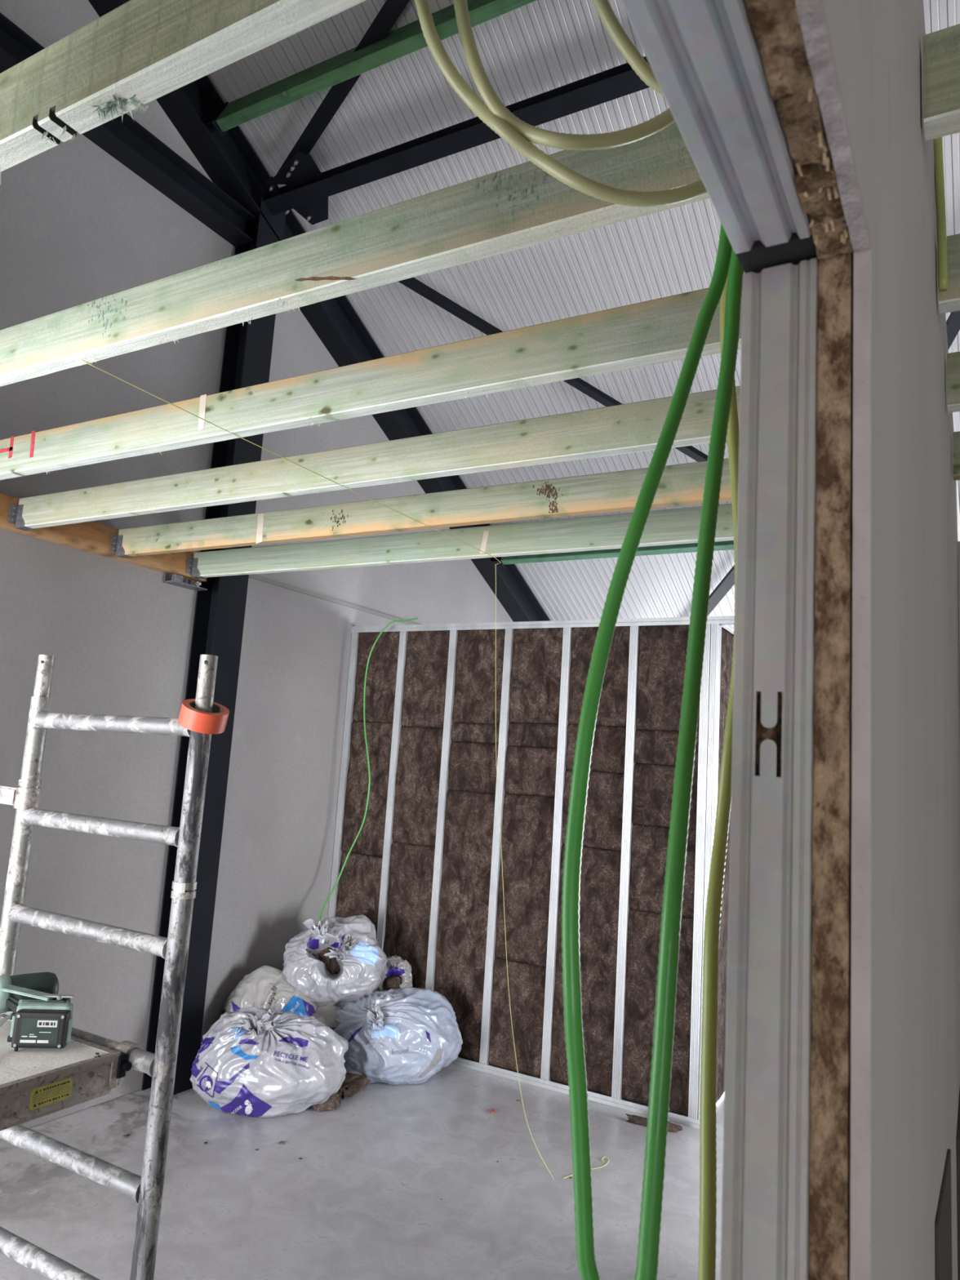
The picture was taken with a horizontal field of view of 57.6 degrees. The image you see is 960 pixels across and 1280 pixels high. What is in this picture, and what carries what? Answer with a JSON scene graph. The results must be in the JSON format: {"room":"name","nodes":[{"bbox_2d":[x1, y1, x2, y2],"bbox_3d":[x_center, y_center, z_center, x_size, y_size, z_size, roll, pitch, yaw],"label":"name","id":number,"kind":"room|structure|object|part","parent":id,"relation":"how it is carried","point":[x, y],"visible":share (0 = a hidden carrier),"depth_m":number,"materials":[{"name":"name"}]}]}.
{"room":"construction site","nodes":[
{"label":"construction site","id":0,"kind":"room"},
{"bbox_2d":[0,0,513,1128],"bbox_3d":[-2.069,-2.002,3.993,0.170,8.257,11.600,-1,-9,30],"label":"wall","id":1,"kind":"structure","parent":0,"point":[78,226],"depth_m":4.40,"materials":[{"name":"paint"}]},
{"bbox_3d":[-2.308,0.716,3.503,0.160,2.718,2.760,-1,-9,30],"label":"concrete panel","id":2,"kind":"part","parent":1,"relation":"part of","materials":[{"name":"grey concrete"}]},
{"bbox_2d":[0,493,207,591],"bbox_3d":[-2.890,-0.798,2.242,0.119,0.184,5.760,-1,-9,30],"label":"wooden beam","id":3,"kind":"structure","parent":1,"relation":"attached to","point":[93,537],"depth_m":4.13,"materials":[{"name":"brown wood"}]},
{"bbox_2d":[0,0,365,184],"bbox_3d":[-1.231,-0.791,1.642,3.458,0.159,0.121,-1,-9,30],"label":"joist","id":4,"kind":"object","parent":3,"relation":"attached to","point":[139,52],"visible":1,"depth_m":1.20,"materials":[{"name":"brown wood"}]},
{"bbox_2d":[414,0,707,207],"bbox_3d":[0.107,-0.831,1.054,0.471,0.659,0.053,3,-8,8],"label":"conduit","id":5,"kind":"object","parent":4,"relation":"hanging from","point":[526,148],"visible":0.84,"depth_m":1.02,"materials":[{"name":"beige plastic"}]},
{"bbox_2d":[453,0,675,151],"bbox_3d":[0.107,-0.863,1.053,0.366,0.604,0.052,2,-8,12],"label":"conduit","id":6,"kind":"object","parent":5,"relation":"attached to","point":[555,140],"visible":0.83,"depth_m":1.01,"materials":[{"name":"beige plastic"}]},
{"bbox_2d":[591,0,663,95],"bbox_3d":[0.172,-0.875,1.065,0.160,0.439,0.032,4,-8,-5],"label":"conduit","id":7,"kind":"object","parent":4,"relation":"attached to","point":[614,28],"visible":0.87,"depth_m":1.04,"materials":[{"name":"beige plastic"}]},
{"bbox_2d":[0,121,710,386],"bbox_3d":[-0.975,-0.720,2.089,3.458,0.141,0.121,-1,-9,30],"label":"joist","id":8,"kind":"object","parent":3,"relation":"attached to","point":[521,206],"visible":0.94,"depth_m":1.64,"materials":[{"name":"green wood"}]},
{"bbox_2d":[80,359,554,1179],"bbox_3d":[-0.380,0.814,2.924,0.165,2.603,2.486,-2,-10,35],"label":"mason line","id":9,"kind":"object","parent":8,"relation":"hanging from","point":[81,359],"visible":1,"depth_m":3.53,"materials":[{"name":"yellow"}]},
{"bbox_2d":[0,287,742,479],"bbox_3d":[-0.729,-0.643,2.519,3.458,0.149,0.121,-1,-9,30],"label":"joist","id":10,"kind":"object","parent":3,"relation":"attached to","point":[660,330],"visible":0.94,"depth_m":2.20,"materials":[{"name":"beige wood"}]},
{"bbox_2d":[7,386,740,530],"bbox_3d":[-0.489,-0.568,2.938,3.458,0.141,0.121,-1,-9,30],"label":"joist","id":11,"kind":"object","parent":3,"relation":"attached to","point":[633,427],"visible":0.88,"depth_m":2.78,"materials":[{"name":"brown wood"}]},
{"bbox_2d":[109,458,732,558],"bbox_3d":[-0.238,-0.490,3.376,3.458,0.139,0.121,-1,-9,30],"label":"joist","id":12,"kind":"object","parent":3,"relation":"attached to","point":[681,484],"visible":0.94,"depth_m":3.31,"materials":[{"name":"beige wood"}]},
{"bbox_2d":[186,503,733,578],"bbox_3d":[-0.007,-0.420,3.780,3.458,0.135,0.121,-1,-9,30],"label":"joist","id":13,"kind":"object","parent":3,"relation":"attached to","point":[675,526],"visible":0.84,"depth_m":3.79,"materials":[{"name":"green wood"}]},
{"bbox_3d":[-2.223,-2.531,3.748,0.160,3.754,3.255,-1,-9,30],"label":"concrete panel","id":14,"kind":"part","parent":1,"relation":"part of","materials":[{"name":"grey concrete"}]},
{"bbox_2d":[0,12,256,247],"bbox_3d":[-3.001,-2.850,2.091,0.140,0.150,6.762,-1,-9,30],"label":"steel beam","id":15,"kind":"structure","parent":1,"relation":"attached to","point":[127,141],"depth_m":4.44,"materials":[{"name":"black metal"}]},
{"bbox_3d":[-0.514,1.277,6.635,0.160,2.718,4.536,-1,-9,30],"label":"concrete panel","id":16,"kind":"part","parent":1,"relation":"part of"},
{"bbox_2d":[88,0,550,622],"bbox_3d":[-1.727,-3.115,4.303,0.170,5.805,12.076,-1,-9,30],"label":"rafter","id":17,"kind":"object","parent":1,"relation":"attached to","point":[230,162],"visible":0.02,"depth_m":5.45,"materials":[{"name":"black metal"}]},
{"bbox_2d":[203,0,536,138],"bbox_3d":[1.763,-2.874,2.926,7.550,0.233,0.158,-1,-9,30],"label":"timber purlin","id":18,"kind":"object","parent":17,"relation":"on","point":[405,40],"visible":0.86,"depth_m":4.25,"materials":[{"name":"green wood"}]},
{"bbox_2d":[276,0,409,185],"bbox_3d":[-0.739,-2.814,4.494,0.080,0.316,1.317,10,-10,-36],"label":"brace","id":19,"kind":"object","parent":18,"relation":"attached to","point":[391,10],"visible":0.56,"depth_m":4.47,"materials":[{"name":"paint"}]},
{"bbox_2d":[490,540,733,568],"bbox_3d":[3.344,-0.765,5.636,7.550,0.202,0.147,-1,-9,30],"label":"timber purlin","id":20,"kind":"object","parent":17,"relation":"on","point":[728,544],"visible":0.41,"depth_m":6.94,"materials":[{"name":"green wood"}]},
{"bbox_2d":[398,277,708,462],"bbox_3d":[1.259,-1.328,5.761,4.668,1.690,0.053,6,-9,-19],"label":"brace","id":21,"kind":"object","parent":20,"relation":"attached to","point":[412,283],"visible":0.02,"depth_m":5.38,"materials":[{"name":"paint"}]},
{"bbox_2d":[706,564,734,616],"bbox_3d":[1.961,-0.487,6.808,0.085,1.034,2.709,5,-8,-9],"label":"brace","id":22,"kind":"object","parent":20,"relation":"attached to","point":[727,582],"visible":0.25,"depth_m":6.95,"materials":[{"name":"paint"}]},
{"bbox_3d":[-0.356,-1.182,6.985,0.160,2.235,4.536,-1,-9,30],"label":"concrete panel","id":23,"kind":"part","parent":1,"relation":"part of","materials":[{"name":"grey concrete"}]},
{"bbox_2d":[0,1063,724,1279],"bbox_3d":[1.304,2.199,1.920,8.100,0.200,12.750,-1,-9,30],"label":"floor","id":24,"kind":"structure","parent":0,"point":[362,1201],"depth_m":3.50,"materials":[{"name":"grey concrete"}]},
{"bbox_2d":[0,654,217,1279],"bbox_3d":[-0.985,0.997,2.118,0.683,1.940,0.056,-1,-9,30],"label":"ladder","id":25,"kind":"object","parent":24,"relation":"on","point":[146,1189],"visible":0.89,"depth_m":2.05,"materials":[{"name":"aluminium"},{"name":"black rubber"}]},
{"bbox_2d":[0,785,41,808],"bbox_3d":[-1.661,0.437,2.458,0.967,0.102,0.065,2,-8,14],"label":"brace","id":26,"kind":"object","parent":25,"relation":"attached to","point":[20,797],"visible":0.86,"depth_m":2.33,"materials":[{"name":"paint"}]},
{"bbox_2d":[0,1013,144,1130],"bbox_3d":[-1.429,0.846,1.347,0.466,0.089,1.865,-1,-9,30],"label":"platform","id":27,"kind":"object","parent":25,"relation":"on","point":[68,1076],"visible":0.84,"depth_m":1.89,"materials":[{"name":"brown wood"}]},
{"bbox_2d":[0,971,75,1051],"bbox_3d":[-1.099,0.866,2.022,0.318,0.117,0.300,-4,-11,44],"label":"cordless drill","id":28,"kind":"object","parent":27,"relation":"on","point":[42,1017],"visible":1,"depth_m":1.98,"materials":[{"name":"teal plastic"}]},
{"bbox_3d":[-1.049,0.868,1.966,0.007,0.045,0.024,5,-8,-8],"label":"battery rail","id":29,"kind":"part","parent":28,"relation":"part of","materials":[{"name":"green plastic"}]},
{"bbox_3d":[-1.088,0.869,2.087,0.149,0.056,0.050,-4,-11,42],"label":"handle","id":30,"kind":"part","parent":28,"relation":"part of","materials":[{"name":"green plastic"}]},
{"bbox_3d":[-1.054,0.824,2.037,0.125,0.018,0.035,3,-8,8],"label":"plate","id":31,"kind":"part","parent":28,"relation":"part of","materials":[{"name":"green plastic"}]},
{"bbox_2d":[19,1020,57,1043],"bbox_3d":[-0.987,0.876,1.953,0.074,0.048,0.001,5,-8,-8],"label":"print","id":32,"kind":"object","parent":28,"relation":"attached to","point":[30,1031],"depth_m":1.95,"materials":[{"name":"green"}]},
{"bbox_3d":[-0.933,0.885,1.982,0.005,0.050,0.024,5,-8,-8],"label":"battery rail","id":33,"kind":"part","parent":28,"relation":"part of","materials":[{"name":"green plastic"}]},
{"bbox_2d":[32,1080,70,1107],"bbox_3d":[-0.902,0.956,1.841,0.001,0.034,0.087,-1,-9,30],"label":"print","id":34,"kind":"object","parent":27,"relation":"attached to","point":[36,1092],"depth_m":1.84},
{"bbox_2d":[17,1038,100,1080],"bbox_3d":[-0.898,0.920,1.918,0.103,0.005,0.274,4,-8,0],"label":"debris","id":35,"kind":"object","parent":27,"relation":"on","point":[96,1053],"visible":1,"depth_m":1.95,"materials":[{"name":"brown"}]},
{"bbox_2d":[177,698,229,733],"bbox_3d":[-0.655,0.181,2.070,0.109,0.083,0.119,10,-10,-38],"label":"tape roll","id":36,"kind":"object","parent":25,"relation":"hanging from","point":[191,718],"visible":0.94,"depth_m":2.03,"materials":[{"name":"orange plastic"}]},
{"bbox_2d":[141,189,285,1095],"bbox_3d":[-1.418,-0.143,4.757,0.170,4.880,0.200,-1,-9,30],"label":"steel column","id":37,"kind":"structure","parent":24,"relation":"on","point":[220,610],"depth_m":4.67,"materials":[{"name":"black metal"}]},
{"bbox_2d":[263,56,650,225],"bbox_3d":[2.009,-2.575,3.197,7.400,0.185,0.356,-1,-9,30],"label":"strut","id":38,"kind":"object","parent":37,"relation":"attached to","point":[308,189],"visible":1,"depth_m":4.49,"materials":[{"name":"paint"}]},
{"bbox_3d":[-1.159,-2.541,4.978,0.056,0.100,0.185,0,-9,24],"label":"plate","id":39,"kind":"part","parent":38,"relation":"part of","materials":[{"name":"paint"}]},
{"bbox_3d":[-1.055,-2.594,4.835,0.359,0.076,0.148,-1,-9,30],"label":"gusset plate","id":40,"kind":"part","parent":38,"relation":"part of","materials":[{"name":"paint"}]},
{"bbox_3d":[-0.947,-2.467,4.991,0.292,0.077,0.150,-1,-9,30],"label":"gusset plate","id":41,"kind":"part","parent":38,"relation":"part of","materials":[{"name":"paint"}]},
{"bbox_2d":[189,1005,348,1117],"bbox_3d":[-1.026,2.043,4.308,0.743,0.483,0.542,5,-8,-10],"label":"bag","id":42,"kind":"object","parent":24,"relation":"on","point":[253,1061],"visible":1,"depth_m":4.14,"materials":[{"name":"white plastic"}]},
{"bbox_2d":[223,964,318,1016],"bbox_3d":[-1.144,2.083,4.827,0.540,0.536,0.399,6,-8,-13],"label":"bag","id":43,"kind":"object","parent":24,"relation":"on","point":[266,987],"visible":0.31,"depth_m":4.74,"materials":[{"name":"plastic"}]},
{"bbox_2d":[310,1091,340,1111],"bbox_3d":[-0.761,2.257,4.292,0.157,0.091,0.102,5,-8,-10],"label":"wool offcut","id":44,"kind":"object","parent":24,"relation":"on","point":[334,1100],"visible":0.56,"depth_m":4.25,"materials":[{"name":"brown fabric"}]},
{"bbox_2d":[311,1004,344,1030],"bbox_3d":[-0.861,2.193,4.878,0.590,0.367,0.421,5,-8,-10],"label":"bag","id":45,"kind":"object","parent":24,"relation":"on","point":[326,1015],"visible":0.08,"depth_m":4.77,"materials":[{"name":"plastic"}]},
{"bbox_2d":[282,914,386,1007],"bbox_3d":[-0.819,1.826,4.995,0.615,0.482,0.518,5,-8,-10],"label":"bag","id":46,"kind":"object","parent":45,"relation":"on","point":[340,961],"visible":0.95,"depth_m":4.87,"materials":[{"name":"white plastic"}]},
{"bbox_2d":[337,1072,370,1099],"bbox_3d":[-0.685,2.305,4.529,0.144,0.071,0.298,1,-9,21],"label":"wool offcut","id":47,"kind":"object","parent":24,"relation":"on","point":[353,1083],"visible":0.64,"depth_m":4.49,"materials":[{"name":"brown fabric"}]},
{"bbox_2d":[333,986,462,1084],"bbox_3d":[-0.459,2.163,4.823,0.740,0.463,0.523,5,-8,-10],"label":"bag","id":48,"kind":"object","parent":24,"relation":"on","point":[407,1035],"visible":0.97,"depth_m":4.64,"materials":[{"name":"plastic"}]},
{"bbox_2d":[563,1156,608,1178],"bbox_3d":[0.480,2.311,3.813,0.051,0.003,0.321,-4,-11,42],"label":"string offcut","id":49,"kind":"object","parent":24,"relation":"on","point":[603,1157],"visible":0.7,"depth_m":3.84,"materials":[{"name":"yellow fabric"}]},
{"bbox_2d":[561,222,732,1279],"bbox_3d":[0.142,0.442,0.865,0.233,2.813,0.252,-1,-9,30],"label":"conduit","id":50,"kind":"object","parent":24,"relation":"on","point":[571,984],"visible":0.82,"depth_m":0.83,"materials":[{"name":"green plastic"}]},
{"bbox_2d":[625,1113,682,1132],"bbox_3d":[0.859,2.394,4.322,0.293,0.035,0.049,0,-9,23],"label":"wool offcut","id":51,"kind":"object","parent":24,"relation":"on","point":[635,1119],"visible":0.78,"depth_m":4.32,"materials":[{"name":"brown fabric"}]},
{"bbox_2d":[634,248,743,1279],"bbox_3d":[0.172,0.434,0.794,0.147,2.815,0.234,-3,-10,38],"label":"conduit","id":52,"kind":"object","parent":24,"relation":"on","point":[648,1251],"visible":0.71,"depth_m":0.77,"materials":[{"name":"green plastic"}]},
{"bbox_2d":[697,269,739,1279],"bbox_3d":[0.268,0.459,0.918,0.082,2.817,0.267,2,-8,12],"label":"conduit","id":53,"kind":"object","parent":24,"relation":"on","point":[708,1150],"visible":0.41,"depth_m":0.90,"materials":[{"name":"green plastic"}]},
{"bbox_2d":[934,1148,952,1279],"bbox_3d":[0.639,1.344,1.189,0.004,1.200,0.480,-1,-9,30],"label":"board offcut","id":54,"kind":"object","parent":24,"relation":"on","point":[943,1224],"visible":1,"depth_m":1.23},
{"bbox_2d":[956,1093,959,1279],"bbox_3d":[1.279,1.654,2.295,0.012,0.980,1.100,-1,-9,30],"label":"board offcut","id":55,"kind":"object","parent":24,"relation":"on","point":[958,1117],"visible":1,"depth_m":1.88,"materials":[{"name":"grey"}]},
{"bbox_3d":[-0.586,2.279,5.152,0.326,0.311,0.195,5,-8,-10],"label":"bag","id":56,"kind":"object","parent":24,"relation":"on","visible":0},
{"bbox_2d":[376,955,412,991],"bbox_3d":[-0.518,2.001,5.144,0.242,0.267,0.212,9,-10,-34],"label":"bag","id":57,"kind":"object","parent":56,"relation":"on","point":[398,975],"visible":0.62,"depth_m":5.09,"materials":[{"name":"plastic"}]},
{"bbox_2d":[328,615,734,1128],"bbox_3d":[0.980,1.282,5.529,3.530,2.584,1.603,-1,-9,30],"label":"wall","id":58,"kind":"structure","parent":0,"point":[424,864],"depth_m":5.02,"materials":[{"name":"brown fabric"}]},
{"bbox_2d":[318,617,417,921],"bbox_3d":[-0.701,0.833,5.496,0.469,1.990,0.202,5,-8,-7],"label":"cable","id":59,"kind":"object","parent":58,"relation":"hanging from","point":[412,619],"visible":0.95,"depth_m":5.55,"materials":[{"name":"green plastic"}]},
{"bbox_2d":[206,0,959,626],"bbox_3d":[1.534,-3.409,2.439,8.010,6.521,13.842,-1,-9,30],"label":"ceiling","id":60,"kind":"structure","parent":0,"point":[536,47],"depth_m":4.86,"materials":[{"name":"white metal"}]},
{"bbox_3d":[-1.509,-3.357,4.173,1.004,6.521,13.842,-1,-9,30],"label":"roof panel","id":61,"kind":"part","parent":60,"relation":"part of","materials":[{"name":"white metal"}]},
{"bbox_3d":[-0.640,-3.372,3.678,1.004,6.521,13.842,-1,-9,30],"label":"roof panel","id":62,"kind":"part","parent":60,"relation":"part of","materials":[{"name":"white metal"}]},
{"bbox_3d":[0.230,-3.387,3.182,1.004,6.521,13.842,-1,-9,30],"label":"roof panel","id":63,"kind":"part","parent":60,"relation":"part of","materials":[{"name":"white metal"}]},
{"bbox_3d":[1.099,-3.402,2.687,1.004,6.521,13.842,-1,-9,30],"label":"roof panel","id":64,"kind":"part","parent":60,"relation":"part of","materials":[{"name":"white metal"}]},
{"bbox_2d":[946,311,959,350],"bbox_3d":[2.467,-1.817,4.278,0.071,0.621,1.396,3,-8,3],"label":"brace","id":65,"kind":"object","parent":60,"relation":"attached to","point":[953,322],"visible":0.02,"depth_m":4.55,"materials":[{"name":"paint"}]},
{"bbox_2d":[621,0,959,1279],"bbox_3d":[0.438,0.445,0.952,0.083,2.885,7.000,-1,-9,30],"label":"wall","id":66,"kind":"structure","parent":0,"point":[801,123],"depth_m":0.55,"materials":[{"name":"white paint"}]},
{"bbox_3d":[-0.064,-0.759,0.068,0.021,0.820,1.021,-1,-9,30],"label":"chipboard panel","id":67,"kind":"part","parent":66,"relation":"part of","materials":[{"name":"brown wood"}]},
{"bbox_3d":[0.203,-0.678,0.534,0.019,0.815,0.057,-1,-9,30],"label":"chipboard panel","id":68,"kind":"part","parent":66,"relation":"part of","materials":[{"name":"brown wood"}]},
{"bbox_3d":[0.239,-0.663,0.596,0.021,0.822,0.083,-1,-9,30],"label":"chipboard panel","id":69,"kind":"part","parent":66,"relation":"part of","materials":[{"name":"brown wood"}]},
{"bbox_3d":[0.378,-0.078,0.823,0.020,1.897,0.621,-1,-9,30],"label":"chipboard panel","id":70,"kind":"part","parent":66,"relation":"part of","materials":[{"name":"brown wood"}]},
{"bbox_2d":[933,137,948,291],"bbox_3d":[0.846,-0.851,1.611,0.020,0.460,0.053,1,-8,15],"label":"conduit","id":71,"kind":"object","parent":66,"relation":"attached to","point":[942,257],"visible":0.62,"depth_m":1.58,"materials":[{"name":"green plastic"}]},
{"bbox_2d":[922,23,959,141],"bbox_3d":[2.322,-0.780,0.211,3.952,0.132,0.046,-1,-9,30],"label":"joist","id":72,"kind":"object","parent":66,"relation":"attached to","point":[941,48],"visible":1,"depth_m":1.16,"materials":[{"name":"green wood"}]},
{"bbox_2d":[938,233,959,314],"bbox_3d":[2.568,-0.703,0.640,3.952,0.132,0.047,-1,-9,30],"label":"joist","id":73,"kind":"object","parent":66,"relation":"attached to","point":[948,300],"visible":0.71,"depth_m":1.59,"materials":[{"name":"green wood"}]},
{"bbox_2d":[946,351,959,413],"bbox_3d":[2.808,-0.628,1.060,3.952,0.132,0.047,-1,-9,30],"label":"joist","id":74,"kind":"object","parent":66,"relation":"attached to","point":[953,358],"visible":1,"depth_m":2.01,"materials":[{"name":"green wood"}]},
{"bbox_2d":[952,431,959,480],"bbox_3d":[3.059,-0.550,1.498,3.952,0.132,0.046,-1,-9,30],"label":"joist","id":75,"kind":"object","parent":66,"relation":"attached to","point":[956,435],"visible":1,"depth_m":2.45,"materials":[{"name":"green wood"}]},
{"bbox_2d":[957,541,959,679],"bbox_3d":[3.397,0.915,1.908,4.095,2.600,0.090,-1,-9,30],"label":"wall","id":76,"kind":"structure","parent":0,"point":[958,542],"depth_m":3.04,"materials":[{"name":"grey paint"}]}
]}

